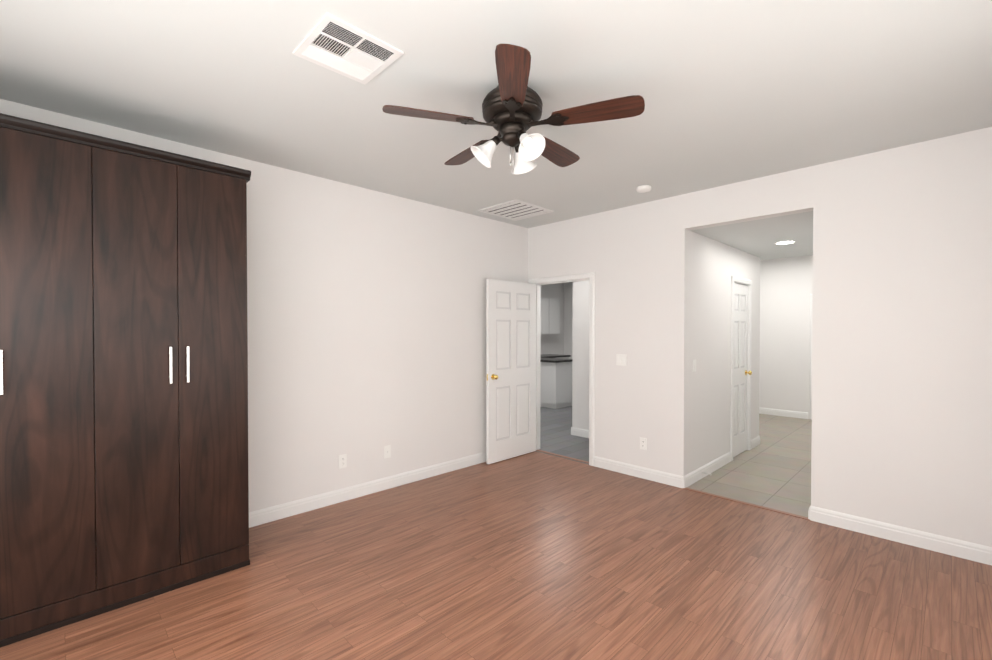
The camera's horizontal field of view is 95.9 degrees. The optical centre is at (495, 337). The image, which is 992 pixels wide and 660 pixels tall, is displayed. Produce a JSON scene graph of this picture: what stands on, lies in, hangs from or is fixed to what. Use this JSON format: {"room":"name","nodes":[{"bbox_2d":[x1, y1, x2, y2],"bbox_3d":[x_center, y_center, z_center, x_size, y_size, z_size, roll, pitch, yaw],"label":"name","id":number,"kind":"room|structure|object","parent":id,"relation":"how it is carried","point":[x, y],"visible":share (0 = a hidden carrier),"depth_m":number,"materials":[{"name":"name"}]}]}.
{"room":"bedroom","nodes":[
{"label":"bedroom","id":0,"kind":"room"},
{"bbox_2d":[0,99,527,511],"bbox_3d":[-1.450,0.044,3.808,5.070,2.740,0.120,-1,1,-45],"label":"wall","id":1,"kind":"structure","parent":0,"point":[366,320],"depth_m":3.92,"materials":[{"name":"paint"}]},
{"bbox_2d":[339,454,346,468],"bbox_3d":[-1.320,1.069,3.857,0.070,0.115,0.008,-1,1,-45],"label":"electrical outlet","id":2,"kind":"object","parent":1,"relation":"attached to","point":[343,461],"visible":1,"depth_m":3.86,"materials":[{"name":"white plastic"}]},
{"bbox_2d":[249,452,485,527],"bbox_3d":[-0.772,1.352,4.396,3.300,0.110,0.014,-1,1,-45],"label":"baseboard","id":3,"kind":"structure","parent":1,"relation":"attached to","point":[262,516],"depth_m":3.93,"materials":[{"name":"white wood"}]},
{"bbox_2d":[384,445,390,458],"bbox_3d":[-1.009,1.065,4.162,0.070,0.115,0.010,-1,1,-45],"label":"electrical outlet","id":4,"kind":"object","parent":1,"relation":"attached to","point":[387,451],"visible":1,"depth_m":4.16,"materials":[{"name":"white plastic"}]},
{"bbox_2d":[0,406,991,659],"bbox_3d":[0.767,1.427,5.221,10.190,0.060,7.640,-1,1,-45],"label":"floor","id":5,"kind":"structure","parent":0,"point":[534,555],"depth_m":2.56,"materials":[{"name":"laminate"}]},
{"bbox_2d":[0,113,250,647],"bbox_3d":[-2.246,0.200,2.494,1.454,2.460,0.630,-1,1,-45],"label":"wardrobe","id":6,"kind":"object","parent":5,"relation":"on","point":[123,387],"visible":1,"depth_m":2.35,"materials":[{"name":"brown wood"}]},
{"bbox_2d":[540,361,571,408],"bbox_3d":[0.990,0.913,9.016,0.600,0.880,1.005,-1,1,-45],"label":"base cabinet","id":7,"kind":"object","parent":5,"relation":"on","point":[555,381],"depth_m":8.60,"materials":[{"name":"white wood"}]},
{"bbox_2d":[540,357,571,360],"bbox_3d":[0.997,0.453,9.003,0.660,0.040,1.044,-1,1,-45],"label":"countertop","id":8,"kind":"structure","parent":7,"relation":"on","point":[542,358],"depth_m":8.78,"materials":[{"name":"black stone"}]},
{"bbox_2d":[541,354,570,356],"bbox_3d":[0.623,0.443,9.811,2.540,0.040,0.629,-1,1,-45],"label":"countertop","id":9,"kind":"structure","parent":7,"relation":"on","point":[543,355],"depth_m":10.28,"materials":[{"name":"black stone"}]},
{"bbox_2d":[536,450,809,519],"bbox_3d":[1.474,1.403,4.504,0.097,0.006,2.824,-1,1,-45],"label":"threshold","id":10,"kind":"structure","parent":5,"relation":"on","point":[755,505],"depth_m":3.88,"materials":[{"name":"brown wood"}]},
{"bbox_2d":[0,0,991,227],"bbox_3d":[0.108,-1.358,2.294,5.190,0.100,4.440,-1,1,-45],"label":"ceiling","id":11,"kind":"structure","parent":0,"point":[731,91],"depth_m":2.31,"materials":[{"name":"paint"}]},
{"bbox_2d":[293,13,403,84],"bbox_3d":[-0.676,-1.300,2.047,0.360,0.010,0.360,-1,1,-45],"label":"ceiling vent","id":12,"kind":"object","parent":11,"relation":"in","point":[337,45],"visible":1,"depth_m":2.03,"materials":[{"name":"white"}]},
{"bbox_2d":[382,44,644,174],"bbox_3d":[0.091,-1.091,2.397,1.261,0.436,1.269,-1,1,-45],"label":"fan","id":13,"kind":"object","parent":11,"relation":"hanging from","point":[512,104],"visible":1,"depth_m":2.25,"materials":[{"name":"brown wood"}]},
{"bbox_2d":[478,199,552,220],"bbox_3d":[0.207,-1.331,4.717,0.590,0.010,0.542,-1,1,-45],"label":"ceiling vent","id":14,"kind":"object","parent":11,"relation":"in","point":[515,210],"visible":1,"depth_m":4.70,"materials":[{"name":"white metal"}]},
{"bbox_2d":[636,185,650,192],"bbox_3d":[1.306,-1.309,3.958,0.128,0.036,0.128,-1,1,-45],"label":"smoke detector","id":15,"kind":"object","parent":11,"relation":"attached to","point":[643,188],"visible":1,"depth_m":3.92,"materials":[{"name":"white plastic"}]},
{"bbox_2d":[541,283,564,354],"bbox_3d":[-0.106,-0.025,9.620,5.240,2.740,0.120,-1,1,-45],"label":"wall","id":16,"kind":"structure","parent":0,"point":[550,343],"depth_m":11.10,"materials":[{"name":"paint"}]},
{"bbox_2d":[541,297,559,332],"bbox_3d":[0.519,-0.493,9.906,2.500,0.830,0.331,-1,1,-45],"label":"upper cabinet","id":17,"kind":"object","parent":16,"relation":"attached to","point":[550,307],"depth_m":10.41,"materials":[{"name":"white wood"}]},
{"bbox_2d":[565,282,568,354],"bbox_3d":[3.167,-0.028,9.944,0.120,2.740,3.950,-1,1,-45],"label":"wall","id":18,"kind":"structure","parent":0,"point":[566,284],"depth_m":11.25,"materials":[{"name":"paint"}]},
{"bbox_2d":[569,280,589,429],"bbox_3d":[1.793,0.022,5.709,0.120,2.740,1.900,-1,1,-45],"label":"wall","id":19,"kind":"structure","parent":0,"point":[572,338],"depth_m":6.26,"materials":[{"name":"paint"}]},
{"bbox_2d":[689,231,759,472],"bbox_3d":[2.590,0.029,5.077,2.230,2.740,0.120,-1,1,-45],"label":"wall","id":20,"kind":"structure","parent":0,"point":[715,265],"depth_m":4.68,"materials":[{"name":"paint"}]},
{"bbox_2d":[571,407,807,487],"bbox_3d":[2.774,1.327,6.564,4.824,0.110,2.108,-1,1,-45],"label":"baseboard","id":21,"kind":"structure","parent":20,"relation":"attached to","point":[712,466],"depth_m":5.59,"materials":[{"name":"white wood"}]},
{"bbox_2d":[693,359,695,371],"bbox_3d":[1.924,0.273,4.330,0.070,0.115,0.012,-1,1,-45],"label":"light switch","id":22,"kind":"object","parent":20,"relation":"attached to","point":[694,365],"visible":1,"depth_m":4.32,"materials":[{"name":"white plastic"}]},
{"bbox_2d":[730,275,751,460],"bbox_3d":[2.867,0.348,5.341,0.702,2.096,0.137,-1,1,-45],"label":"door frame","id":23,"kind":"structure","parent":20,"relation":"attached to","point":[739,280],"depth_m":5.43,"materials":[{"name":"white wood"}]},
{"bbox_2d":[733,283,751,456],"bbox_3d":[2.904,0.379,5.299,0.576,2.020,0.102,-1,1,-45],"label":"closet door","id":24,"kind":"structure","parent":20,"relation":"in","point":[740,363],"depth_m":5.33,"materials":[{"name":"white wood"}]},
{"bbox_2d":[687,414,811,516],"bbox_3d":[3.699,1.422,5.721,4.930,0.060,2.840,-1,1,-45],"label":"floor","id":25,"kind":"structure","parent":0,"point":[772,470],"depth_m":4.65,"materials":[{"name":"beige tile"}]},
{"bbox_2d":[690,211,812,257],"bbox_3d":[2.980,-1.176,4.667,2.230,0.320,0.990,-1,1,-45],"label":"ceiling","id":26,"kind":"structure","parent":0,"point":[759,238],"depth_m":4.41,"materials":[{"name":"paint"}]},
{"bbox_2d":[774,240,795,243],"bbox_3d":[3.087,-1.013,4.781,0.194,0.008,0.194,-1,1,-45],"label":"recessed light","id":27,"kind":"object","parent":26,"relation":"in","point":[786,242],"visible":0.98,"depth_m":4.76,"materials":[{"name":"white glass"}]},
{"bbox_2d":[528,127,991,546],"bbox_3d":[1.914,0.041,4.089,0.120,2.740,4.440,-1,1,-45],"label":"wall","id":28,"kind":"structure","parent":0,"point":[902,352],"depth_m":3.25,"materials":[{"name":"paint"}]},
{"bbox_2d":[486,279,535,463],"bbox_3d":[0.195,0.373,5.181,0.811,2.030,0.170,-1,1,-45],"label":"bedroom door","id":29,"kind":"structure","parent":28,"relation":"in","point":[510,369],"depth_m":5.13,"materials":[{"name":"white wood"}]},
{"bbox_2d":[529,272,594,465],"bbox_3d":[0.788,0.343,5.237,0.154,2.109,0.928,-1,1,-45],"label":"door frame","id":30,"kind":"structure","parent":28,"relation":"attached to","point":[539,282],"depth_m":4.98,"materials":[{"name":"white wood"}]},
{"bbox_2d":[616,354,626,365],"bbox_3d":[1.295,0.234,4.625,0.012,0.115,0.116,-1,1,-45],"label":"light switch","id":31,"kind":"object","parent":28,"relation":"attached to","point":[621,359],"visible":1,"depth_m":4.62,"materials":[{"name":"white plastic"}]},
{"bbox_2d":[594,456,684,487],"bbox_3d":[1.404,1.351,4.527,0.014,0.110,0.960,-1,1,-45],"label":"baseboard","id":32,"kind":"structure","parent":28,"relation":"attached to","point":[629,469],"depth_m":4.47,"materials":[{"name":"white wood"}]},
{"bbox_2d":[640,437,646,449],"bbox_3d":[1.467,1.062,4.463,0.008,0.115,0.070,-1,1,-45],"label":"electrical outlet","id":33,"kind":"object","parent":28,"relation":"attached to","point":[643,443],"visible":1,"depth_m":4.46,"materials":[{"name":"white plastic"}]},
{"bbox_2d":[809,506,991,565],"bbox_3d":[2.887,1.369,3.020,0.014,0.110,1.230,-1,1,-45],"label":"baseboard","id":34,"kind":"structure","parent":28,"relation":"attached to","point":[979,553],"depth_m":3.08,"materials":[{"name":"white wood"}]},
{"bbox_2d":[759,255,812,418],"bbox_3d":[5.413,0.002,7.391,0.120,2.740,2.840,-1,1,-45],"label":"wall","id":35,"kind":"structure","parent":0,"point":[786,287],"depth_m":7.72,"materials":[{"name":"paint"}]},
{"bbox_2d":[809,294,812,419],"bbox_3d":[5.599,0.326,7.193,0.137,2.096,0.902,-1,1,-45],"label":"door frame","id":36,"kind":"structure","parent":35,"relation":"attached to","point":[811,322],"depth_m":7.46,"materials":[{"name":"white wood"}]},
{"bbox_2d":[760,252,812,259],"bbox_3d":[4.536,-1.408,6.511,2.580,0.100,2.840,-1,1,-45],"label":"ceiling","id":37,"kind":"structure","parent":0,"point":[786,256],"depth_m":7.59,"materials":[{"name":"paint"}]}
]}

